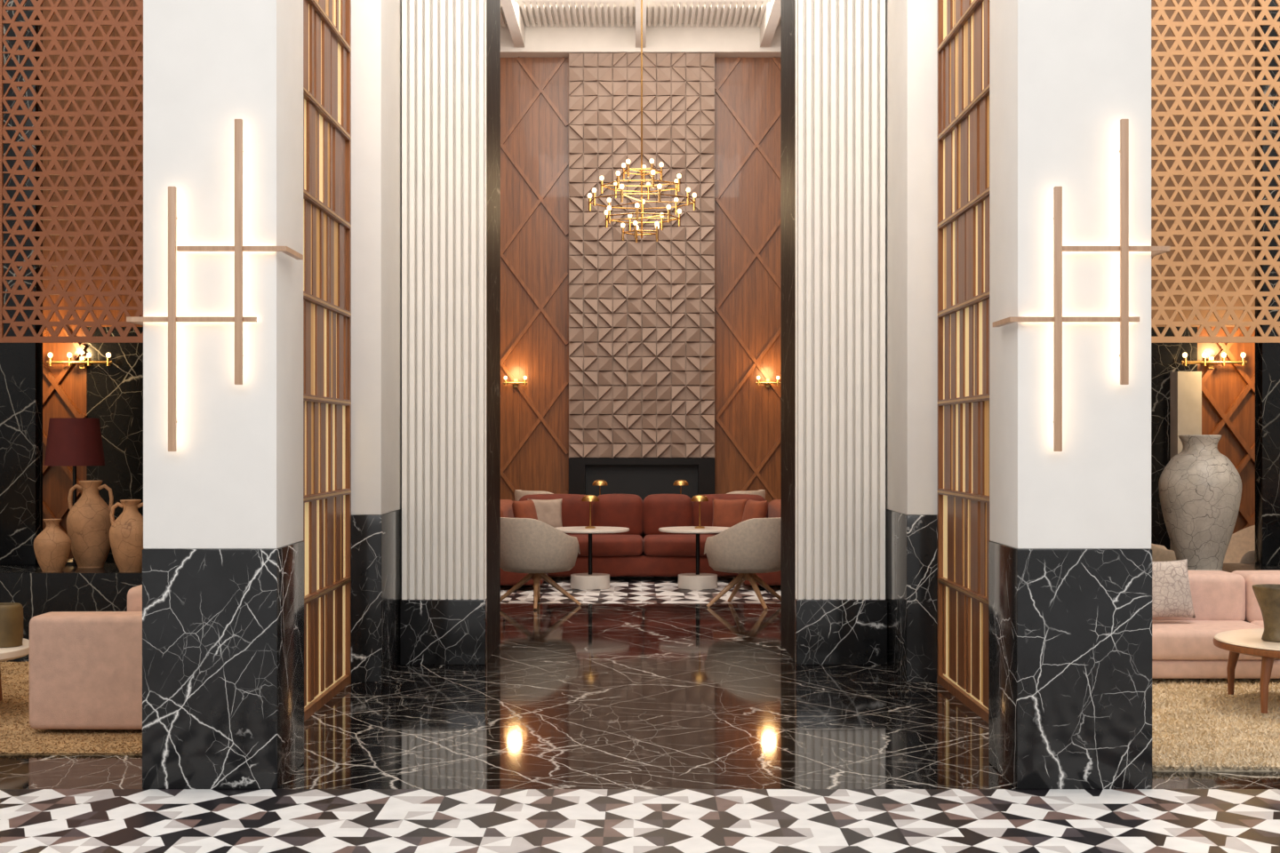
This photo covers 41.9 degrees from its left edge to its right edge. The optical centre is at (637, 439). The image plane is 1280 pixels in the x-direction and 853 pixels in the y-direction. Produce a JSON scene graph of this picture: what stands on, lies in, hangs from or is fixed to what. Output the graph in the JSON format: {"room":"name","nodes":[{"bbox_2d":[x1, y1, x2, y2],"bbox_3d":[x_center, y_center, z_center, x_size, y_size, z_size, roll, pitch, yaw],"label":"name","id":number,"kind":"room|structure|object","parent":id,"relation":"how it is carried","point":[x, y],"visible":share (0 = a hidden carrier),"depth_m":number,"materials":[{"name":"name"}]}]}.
{"room":"hotel lobby","nodes":[
{"label":"hotel lobby","id":0,"kind":"room"},
{"bbox_2d":[42,327,87,559],"bbox_3d":[-5.575,0.220,14.575,1.602,2.400,0.250,0,0,0],"label":"wall","id":1,"kind":"structure","parent":0,"point":[64,387],"depth_m":14.50,"materials":[{"name":"brown wood"}]},
{"bbox_2d":[46,352,111,368],"bbox_3d":[-4.795,-0.684,14.402,0.560,0.135,0.126,0,0,0],"label":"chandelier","id":2,"kind":"object","parent":1,"relation":"attached to","point":[82,362],"visible":1,"depth_m":14.35,"materials":[{"name":"gold metal"}]},
{"bbox_2d":[0,563,142,639],"bbox_3d":[-4.360,1.157,11.650,4.000,0.527,0.900,0,0,0],"label":"wall","id":3,"kind":"structure","parent":0,"point":[105,588],"depth_m":11.20,"materials":[{"name":"black stone"}]},
{"bbox_2d":[0,0,42,565],"bbox_3d":[-4.723,-2.068,11.975,0.875,5.923,0.150,0,0,0],"label":"column","id":4,"kind":"structure","parent":3,"relation":"on","point":[20,364],"depth_m":11.90,"materials":[{"name":"black stone"}]},
{"bbox_2d":[33,519,71,572],"bbox_3d":[-3.976,0.716,11.360,0.242,0.354,0.242,0,0,0],"label":"urn","id":5,"kind":"object","parent":3,"relation":"on","point":[52,546],"visible":1,"depth_m":11.28,"materials":[{"name":"ceramic"}]},
{"bbox_2d":[43,417,104,565],"bbox_3d":[-4.040,0.369,12.000,0.416,1.048,0.418,0,0,0],"label":"table lamp","id":6,"kind":"object","parent":3,"relation":"on","point":[74,442],"visible":0.84,"depth_m":11.85,"materials":[{"name":"fabric"}]},
{"bbox_2d":[66,480,114,567],"bbox_3d":[-3.834,0.590,11.720,0.322,0.607,0.322,0,0,0],"label":"urn","id":7,"kind":"object","parent":3,"relation":"on","point":[89,524],"visible":0.98,"depth_m":11.62,"materials":[{"name":"ceramic"}]},
{"bbox_2d":[109,499,143,572],"bbox_3d":[-3.444,0.651,11.360,0.286,0.486,0.282,0,0,0],"label":"urn","id":8,"kind":"object","parent":3,"relation":"on","point":[126,532],"visible":0.94,"depth_m":11.27,"materials":[{"name":"ceramic"}]},
{"bbox_2d":[42,0,143,563],"bbox_3d":[-4.360,-1.805,14.600,4.000,6.450,0.200,0,0,0],"label":"wall","id":9,"kind":"structure","parent":0,"point":[45,43],"depth_m":14.50,"materials":[{"name":"brown wood"}]},
{"bbox_2d":[142,0,303,789],"bbox_3d":[-1.738,-1.805,7.062,0.551,6.450,0.552,0,0,0],"label":"pillar","id":10,"kind":"structure","parent":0,"point":[223,551],"depth_m":6.79,"materials":[{"name":"white paint"}]},
{"bbox_2d":[126,119,303,451],"bbox_3d":[-1.740,-0.623,6.900,0.646,1.339,0.360,0,0,0],"label":"wall light","id":11,"kind":"object","parent":10,"relation":"attached to","point":[172,319],"visible":0.99,"depth_m":6.72,"materials":[{"name":"light wood"},{"name":"white light diffuser"}]},
{"bbox_2d":[486,0,500,661],"bbox_3d":[-1.660,-1.805,11.175,1.400,6.450,1.050,0,0,0],"label":"wall","id":12,"kind":"structure","parent":0,"point":[493,6],"depth_m":11.18,"materials":[{"name":"black metal"}]},
{"bbox_2d":[400,0,487,664],"bbox_3d":[-1.226,-1.805,10.589,0.538,6.450,0.118,0,0,0],"label":"pilaster","id":13,"kind":"object","parent":12,"relation":"attached to","point":[444,602],"visible":1,"depth_m":10.56,"materials":[{"name":"paint"}]},
{"bbox_2d":[500,0,524,47],"bbox_3d":[-1.420,-4.859,15.965,0.120,0.239,8.430,0,0,0],"label":"trim","id":14,"kind":"structure","parent":12,"relation":"attached to","point":[511,10],"depth_m":19.10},
{"bbox_2d":[0,603,1279,789],"bbox_3d":[0.040,1.470,10.645,12.800,0.100,7.710,0,0,0],"label":"floor","id":15,"kind":"structure","parent":0,"point":[570,696],"depth_m":8.43,"materials":[{"name":"stone"}]},
{"bbox_2d":[0,661,142,755],"bbox_3d":[-3.620,1.410,9.053,3.120,0.021,3.124,0,0,0],"label":"rug","id":16,"kind":"object","parent":15,"relation":"on","point":[17,737],"visible":0.21,"depth_m":7.94,"materials":[{"name":"beige carpet"}]},
{"bbox_2d":[0,638,29,701],"bbox_3d":[-3.650,1.227,8.630,1.010,0.323,1.010,0,0,0],"label":"coffee table","id":17,"kind":"object","parent":16,"relation":"on","point":[6,654],"visible":0.55,"depth_m":8.54,"materials":[{"name":"white stone"}]},
{"bbox_2d":[0,602,23,647],"bbox_3d":[-3.268,0.957,8.630,0.184,0.219,0.184,0,0,0],"label":"pot","id":18,"kind":"object","parent":17,"relation":"on","point":[11,613],"visible":1,"depth_m":8.56,"materials":[{"name":"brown ceramic"}]},
{"bbox_2d":[29,584,142,729],"bbox_3d":[-2.503,1.058,9.060,0.823,0.672,2.190,0,0,0],"label":"sofa","id":19,"kind":"object","parent":16,"relation":"on","point":[85,668],"visible":0.34,"depth_m":7.97,"materials":[{"name":"pink fabric"}]},
{"bbox_2d":[303,0,351,721],"bbox_3d":[-1.707,-1.805,8.559,0.076,6.450,2.427,0,0,0],"label":"slatted screen","id":20,"kind":"object","parent":15,"relation":"on","point":[326,23],"visible":0.52,"depth_m":9.10,"materials":[{"name":"brown wood"}]},
{"bbox_2d":[351,0,401,682],"bbox_3d":[-1.680,-1.805,10.214,0.366,6.450,0.868,0,0,0],"label":"pillar","id":21,"kind":"structure","parent":15,"relation":"on","point":[376,25],"depth_m":9.79,"materials":[{"name":"white paint"}]},
{"bbox_2d":[500,517,581,610],"bbox_3d":[-0.890,1.036,14.279,0.726,0.767,0.769,0,0,-35],"label":"armchair","id":22,"kind":"object","parent":15,"relation":"on","point":[534,548],"visible":0.9,"depth_m":13.98,"materials":[{"name":"beige fabric"}]},
{"bbox_2d":[704,517,780,609],"bbox_3d":[0.970,1.036,14.279,0.726,0.767,0.769,0,0,35],"label":"armchair","id":23,"kind":"object","parent":15,"relation":"on","point":[749,548],"visible":0.88,"depth_m":13.98,"materials":[{"name":"beige fabric"}]},
{"bbox_2d":[885,0,937,682],"bbox_3d":[1.760,-1.805,10.214,0.366,6.450,0.868,0,0,0],"label":"pillar","id":24,"kind":"structure","parent":15,"relation":"on","point":[911,26],"depth_m":9.79,"materials":[{"name":"white paint"}]},
{"bbox_2d":[937,0,990,723],"bbox_3d":[1.787,-1.805,8.559,0.076,6.450,2.427,0,0,0],"label":"slatted screen","id":25,"kind":"object","parent":15,"relation":"on","point":[963,25],"visible":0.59,"depth_m":9.08,"materials":[{"name":"brown wood"}]},
{"bbox_2d":[1150,544,1176,561],"bbox_3d":[3.804,1.036,12.756,0.726,0.767,0.769,0,0,10],"label":"armchair","id":26,"kind":"object","parent":15,"relation":"on","point":[1159,553],"visible":0.08,"depth_m":12.38,"materials":[{"name":"beige fabric"}]},
{"bbox_2d":[1152,679,1279,771],"bbox_3d":[3.700,1.399,8.919,3.119,0.041,3.591,0,0,0],"label":"rug","id":27,"kind":"object","parent":15,"relation":"on","point":[1197,726],"visible":0.41,"depth_m":8.12,"materials":[{"name":"beige carpet"}]},
{"bbox_2d":[1152,570,1279,679],"bbox_3d":[3.690,1.087,10.058,2.500,0.561,1.084,0,0,0],"label":"sofa","id":28,"kind":"object","parent":27,"relation":"on","point":[1182,648],"visible":0.41,"depth_m":9.68,"materials":[{"name":"pink fabric"}]},
{"bbox_2d":[1152,559,1195,618],"bbox_3d":[3.118,0.885,9.910,0.360,0.342,0.185,0,0,-8],"label":"cushion","id":29,"kind":"object","parent":28,"relation":"on","point":[1171,588],"visible":0.7,"depth_m":9.85,"materials":[{"name":"white fabric"}]},
{"bbox_2d":[1152,570,1245,621],"bbox_3d":[3.095,0.968,10.270,1.186,0.321,0.396,0,0,0],"label":"cushion","id":30,"kind":"object","parent":28,"relation":"on","point":[1217,596],"depth_m":10.08,"materials":[{"name":"pink fabric"}]},
{"bbox_2d":[1152,620,1263,660],"bbox_3d":[3.095,1.174,9.820,1.179,0.180,0.609,0,0,0],"label":"seat cushion","id":31,"kind":"object","parent":28,"relation":"on","point":[1172,640],"depth_m":9.53,"materials":[{"name":"pink fabric"}]},
{"bbox_2d":[1231,570,1279,623],"bbox_3d":[4.280,0.968,10.270,1.196,0.321,0.396,0,0,0],"label":"cushion","id":32,"kind":"object","parent":28,"relation":"on","point":[1251,610],"depth_m":10.09,"materials":[{"name":"pink fabric"}]},
{"bbox_2d":[1250,620,1263,627],"bbox_3d":[4.280,1.174,9.820,1.189,0.180,0.609,0,0,0],"label":"seat cushion","id":33,"kind":"object","parent":28,"relation":"on","point":[1256,622],"depth_m":10.01,"materials":[{"name":"pink fabric"}]},
{"bbox_2d":[1212,628,1279,713],"bbox_3d":[3.570,1.202,8.660,1.112,0.332,1.112,0,0,0],"label":"coffee table","id":34,"kind":"object","parent":27,"relation":"on","point":[1245,642],"visible":0.92,"depth_m":8.52,"materials":[{"name":"brown wood"}]},
{"bbox_2d":[1252,584,1279,642],"bbox_3d":[3.307,0.896,8.620,0.256,0.282,0.256,0,0,0],"label":"vase","id":35,"kind":"object","parent":34,"relation":"on","point":[1268,596],"visible":1,"depth_m":8.56,"materials":[{"name":"brown ceramic"}]},
{"bbox_2d":[1223,525,1255,563],"bbox_3d":[4.736,1.036,12.756,0.726,0.767,0.769,0,0,-10],"label":"armchair","id":36,"kind":"object","parent":15,"relation":"on","point":[1241,548],"visible":0.09,"depth_m":13.08,"materials":[{"name":"beige fabric"}]},
{"bbox_2d":[0,789,1279,852],"bbox_3d":[0.040,1.420,3.395,12.800,0.001,6.790,0,0,0],"label":"floor","id":37,"kind":"structure","parent":0,"point":[32,820],"depth_m":6.26,"materials":[{"name":"white tile"}]},
{"bbox_2d":[500,56,780,502],"bbox_3d":[0.040,-1.805,20.576,4.800,6.450,0.248,0,0,0],"label":"wall","id":38,"kind":"structure","parent":0,"point":[534,92],"depth_m":20.49,"materials":[{"name":"brown wood"}]},
{"bbox_2d":[503,376,527,387],"bbox_3d":[-1.487,-0.712,20.407,0.300,0.135,0.126,0,0,0],"label":"wall sconce","id":39,"kind":"object","parent":38,"relation":"attached to","point":[515,382],"visible":1,"depth_m":20.35,"materials":[{"name":"gold metal"}]},
{"bbox_2d":[500,24,780,57],"bbox_3d":[0.040,-4.860,20.345,4.400,0.340,0.310,0,0,0],"label":"trim","id":40,"kind":"structure","parent":38,"relation":"attached to","point":[540,42],"depth_m":20.19,"materials":[{"name":"white paint"}]},
{"bbox_2d":[568,52,714,457],"bbox_3d":[0.055,-2.235,20.320,1.770,4.910,0.261,0,0,0],"label":"relief panel","id":41,"kind":"object","parent":38,"relation":"attached to","point":[642,313],"visible":0.91,"depth_m":20.24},
{"bbox_2d":[755,376,780,387],"bbox_3d":[1.595,-0.712,20.407,0.300,0.135,0.126,0,0,0],"label":"wall sconce","id":42,"kind":"object","parent":38,"relation":"attached to","point":[767,382],"visible":0.97,"depth_m":20.35,"materials":[{"name":"gold metal"}]},
{"bbox_2d":[500,0,780,26],"bbox_3d":[0.040,-5.055,13.650,12.800,0.150,14.100,0,0,0],"label":"ceiling","id":43,"kind":"structure","parent":0,"point":[533,13],"depth_m":19.65,"materials":[{"name":"white paint"}]},
{"bbox_2d":[0,0,143,343],"bbox_3d":[-3.090,-2.835,11.008,2.220,4.390,0.025,0,0,0],"label":"screen","id":44,"kind":"object","parent":43,"relation":"hanging from","point":[89,36],"visible":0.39,"depth_m":11.00,"materials":[{"name":"brown wood"}]},
{"bbox_2d":[513,0,634,2],"bbox_3d":[-0.690,-4.899,18.350,1.320,0.159,0.100,0,0,0],"label":"trim","id":45,"kind":"structure","parent":43,"relation":"attached to","point":[516,1],"depth_m":18.36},
{"bbox_2d":[635,0,646,47],"bbox_3d":[0.040,-4.859,15.965,0.120,0.239,8.430,0,0,0],"label":"beam","id":46,"kind":"structure","parent":43,"relation":"attached to","point":[637,2],"depth_m":19.02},
{"bbox_2d":[587,0,696,242],"bbox_3d":[0.050,-3.264,15.011,0.985,2.948,0.970,0,0,41],"label":"chandelier","id":47,"kind":"object","parent":46,"relation":"hanging from","point":[616,184],"visible":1,"depth_m":14.99,"materials":[{"name":"gold metal"}]},
{"bbox_2d":[647,0,771,2],"bbox_3d":[0.790,-4.899,18.350,1.360,0.159,0.100,0,0,0],"label":"trim","id":48,"kind":"structure","parent":43,"relation":"attached to","point":[648,1],"depth_m":18.36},
{"bbox_2d":[1151,0,1279,343],"bbox_3d":[3.170,-2.835,11.008,2.220,4.390,0.025,0,0,0],"label":"screen","id":49,"kind":"object","parent":43,"relation":"hanging from","point":[1195,7],"visible":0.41,"depth_m":11.00,"materials":[{"name":"brown wood"}]},
{"bbox_2d":[500,576,780,603],"bbox_3d":[0.040,1.420,17.500,4.400,0.001,6.000,0,0,0],"label":"floor","id":50,"kind":"structure","parent":0,"point":[622,589],"depth_m":15.47,"materials":[{"name":"white tile"}]},
{"bbox_2d":[514,489,553,501],"bbox_3d":[-0.986,0.994,18.930,0.806,0.851,0.854,0,0,-30],"label":"armchair","id":51,"kind":"object","parent":50,"relation":"on","point":[518,493],"visible":0.11,"depth_m":18.64,"materials":[{"name":"beige fabric"}]},
{"bbox_2d":[555,526,629,590],"bbox_3d":[-0.451,1.134,16.000,0.750,0.572,0.750,0,0,0],"label":"pedestal table","id":52,"kind":"object","parent":50,"relation":"on","point":[581,581],"visible":0.92,"depth_m":15.86,"materials":[{"name":"white stone"}]},
{"bbox_2d":[581,495,599,528],"bbox_3d":[-0.451,0.688,16.020,0.170,0.320,0.170,0,0,0],"label":"table lamp","id":53,"kind":"object","parent":52,"relation":"on","point":[588,498],"visible":1,"depth_m":15.98,"materials":[{"name":"gold metal"}]},
{"bbox_2d":[500,494,780,585],"bbox_3d":[0.050,0.966,16.665,3.140,0.808,1.990,0,0,0],"label":"sectional sofa","id":54,"kind":"object","parent":50,"relation":"on","point":[644,550],"visible":0.46,"depth_m":16.79,"materials":[{"name":"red fabric"}]},
{"bbox_2d":[512,499,538,520],"bbox_3d":[-1.097,0.775,16.500,0.174,0.369,0.400,0,0,22],"label":"cushion","id":55,"kind":"object","parent":54,"relation":"on","point":[525,508],"visible":0.53,"depth_m":16.39,"materials":[{"name":"orange fabric"}]},
{"bbox_2d":[527,498,562,527],"bbox_3d":[-0.935,0.775,17.020,0.360,0.349,0.171,0,0,-12],"label":"cushion","id":56,"kind":"object","parent":54,"relation":"on","point":[548,511],"visible":0.52,"depth_m":16.98,"materials":[{"name":"grey fabric"}]},
{"bbox_2d":[518,494,593,535],"bbox_3d":[-0.845,0.800,17.380,0.806,0.476,0.280,0,0,0],"label":"cushion","id":57,"kind":"object","parent":54,"relation":"on","point":[575,512],"depth_m":17.26,"materials":[{"name":"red fabric"}]},
{"bbox_2d":[568,534,643,556],"bbox_3d":[-0.407,1.069,16.980,0.944,0.202,0.659,0,0,0],"label":"seat cushion","id":58,"kind":"object","parent":54,"relation":"on","point":[603,545],"depth_m":16.66,"materials":[{"name":"red fabric"}]},
{"bbox_2d":[593,494,643,535],"bbox_3d":[-0.198,0.800,17.380,0.541,0.476,0.280,0,0,0],"label":"cushion","id":59,"kind":"object","parent":54,"relation":"on","point":[612,510],"depth_m":17.26,"materials":[{"name":"red fabric"}]},
{"bbox_2d":[642,494,692,535],"bbox_3d":[0.318,0.800,17.380,0.541,0.476,0.280,0,0,0],"label":"cushion","id":60,"kind":"object","parent":54,"relation":"on","point":[659,510],"depth_m":17.26,"materials":[{"name":"red fabric"}]},
{"bbox_2d":[643,534,714,556],"bbox_3d":[0.522,1.069,16.980,0.934,0.202,0.659,0,0,0],"label":"seat cushion","id":61,"kind":"object","parent":54,"relation":"on","point":[654,545],"depth_m":16.66,"materials":[{"name":"red fabric"}]},
{"bbox_2d":[712,498,747,527],"bbox_3d":[0.935,0.775,17.020,0.360,0.349,0.171,0,0,12],"label":"cushion","id":62,"kind":"object","parent":54,"relation":"on","point":[726,513],"visible":0.7,"depth_m":16.97,"materials":[{"name":"orange fabric"}]},
{"bbox_2d":[692,494,767,535],"bbox_3d":[0.955,0.800,17.380,0.786,0.476,0.280,0,0,0],"label":"cushion","id":63,"kind":"object","parent":54,"relation":"on","point":[706,507],"depth_m":17.27,"materials":[{"name":"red fabric"}]},
{"bbox_2d":[741,499,767,521],"bbox_3d":[1.150,0.775,16.500,0.174,0.369,0.400,0,0,-22],"label":"cushion","id":64,"kind":"object","parent":54,"relation":"on","point":[753,509],"visible":0.56,"depth_m":16.39,"materials":[{"name":"orange fabric"}]},
{"bbox_2d":[568,457,714,501],"bbox_3d":[0.055,0.820,20.325,1.770,1.200,0.250,0,0,0],"label":"fireplace","id":65,"kind":"object","parent":50,"relation":"on","point":[643,477],"visible":0.41,"depth_m":20.40,"materials":[{"name":"metal"}]},
{"bbox_2d":[658,526,729,590],"bbox_3d":[0.579,1.134,16.000,0.750,0.572,0.750,0,0,0],"label":"pedestal table","id":66,"kind":"object","parent":50,"relation":"on","point":[690,581],"visible":0.92,"depth_m":15.86,"materials":[{"name":"white stone"}]},
{"bbox_2d":[690,495,708,528],"bbox_3d":[0.599,0.688,16.020,0.170,0.320,0.170,0,0,0],"label":"table lamp","id":67,"kind":"object","parent":66,"relation":"on","point":[698,498],"visible":1,"depth_m":15.97,"materials":[{"name":"gold metal"}]},
{"bbox_2d":[726,489,765,499],"bbox_3d":[1.046,0.994,18.930,0.806,0.851,0.854,0,0,30],"label":"armchair","id":68,"kind":"object","parent":50,"relation":"on","point":[761,492],"visible":0.09,"depth_m":18.62,"materials":[{"name":"beige fabric"}]},
{"bbox_3d":[0.040,1.110,18.375,1.200,0.620,0.350,0,0,0],"label":"console table","id":69,"kind":"object","parent":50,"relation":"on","visible":0},
{"bbox_2d":[592,480,607,495],"bbox_3d":[-0.411,0.620,18.380,0.170,0.360,0.170,0,0,0],"label":"table lamp","id":70,"kind":"object","parent":69,"relation":"on","point":[599,483],"visible":0.68,"depth_m":18.33,"materials":[{"name":"gold metal"}]},
{"bbox_2d":[672,480,688,494],"bbox_3d":[0.479,0.620,18.380,0.170,0.360,0.170,0,0,0],"label":"table lamp","id":71,"kind":"object","parent":69,"relation":"on","point":[680,483],"visible":0.66,"depth_m":18.33,"materials":[{"name":"gold metal"}]},
{"bbox_2d":[780,0,795,661],"bbox_3d":[1.722,-1.805,11.175,1.435,6.450,1.050,0,0,0],"label":"wall","id":72,"kind":"structure","parent":0,"point":[788,598],"depth_m":11.15,"materials":[{"name":"black metal"}]},
{"bbox_2d":[760,0,780,47],"bbox_3d":[1.540,-4.859,15.965,0.120,0.239,8.430,0,0,0],"label":"beam","id":73,"kind":"structure","parent":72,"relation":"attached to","point":[772,15],"depth_m":19.14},
{"bbox_2d":[794,0,887,664],"bbox_3d":[1.288,-1.805,10.589,0.573,6.450,0.118,0,0,0],"label":"pilaster","id":74,"kind":"object","parent":72,"relation":"attached to","point":[841,604],"visible":1,"depth_m":10.56,"materials":[{"name":"paint"}]},
{"bbox_2d":[988,0,1151,789],"bbox_3d":[1.817,-1.805,7.062,0.551,6.450,0.552,0,0,0],"label":"pillar","id":75,"kind":"structure","parent":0,"point":[1070,553],"depth_m":6.79,"materials":[{"name":"white paint"}]},
{"bbox_2d":[992,119,1170,451],"bbox_3d":[1.828,-0.623,6.900,0.646,1.339,0.360,0,0,0],"label":"wall light","id":76,"kind":"object","parent":75,"relation":"attached to","point":[1057,319],"visible":0.98,"depth_m":6.72,"materials":[{"name":"light brown wood"},{"name":"glowing white light diffuser"}]},
{"bbox_2d":[1151,0,1255,550],"bbox_3d":[4.440,-1.805,14.600,4.000,6.450,0.200,0,0,0],"label":"wall","id":77,"kind":"structure","parent":0,"point":[1178,58],"depth_m":14.50,"materials":[{"name":"paint"}]},
{"bbox_2d":[1170,371,1201,551],"bbox_3d":[4.727,0.417,14.400,0.205,2.006,0.200,0,0,0],"label":"trim","id":78,"kind":"structure","parent":77,"relation":"attached to","point":[1186,387],"depth_m":14.30,"materials":[{"name":"stone"}]},
{"bbox_2d":[1197,327,1255,534],"bbox_3d":[5.655,0.220,14.575,1.602,2.400,0.250,0,0,0],"label":"wall","id":79,"kind":"structure","parent":0,"point":[1228,391],"depth_m":14.50,"materials":[{"name":"brown wood"}]},
{"bbox_2d":[1181,352,1247,368],"bbox_3d":[4.956,-0.684,14.402,0.560,0.135,0.126,0,0,0],"label":"wall sconce","id":80,"kind":"object","parent":79,"relation":"attached to","point":[1211,362],"visible":1,"depth_m":14.35,"materials":[{"name":"gold metal"}]},
{"bbox_2d":[1221,563,1279,572],"bbox_3d":[4.440,1.157,11.650,4.000,0.527,0.900,0,0,0],"label":"wall","id":81,"kind":"structure","parent":0,"point":[1227,567],"depth_m":11.70,"materials":[{"name":"black stone"}]},
{"bbox_2d":[1158,434,1241,570],"bbox_3d":[3.889,0.430,11.550,0.549,0.928,0.549,0,0,0],"label":"vase","id":82,"kind":"object","parent":81,"relation":"on","point":[1200,489],"visible":0.95,"depth_m":11.37,"materials":[{"name":"ceramic"}]},
{"bbox_2d":[1255,0,1279,565],"bbox_3d":[4.845,-2.068,11.975,0.790,5.923,0.150,0,0,0],"label":"column","id":83,"kind":"structure","parent":81,"relation":"on","point":[1267,355],"depth_m":11.90,"materials":[{"name":"black stone"}]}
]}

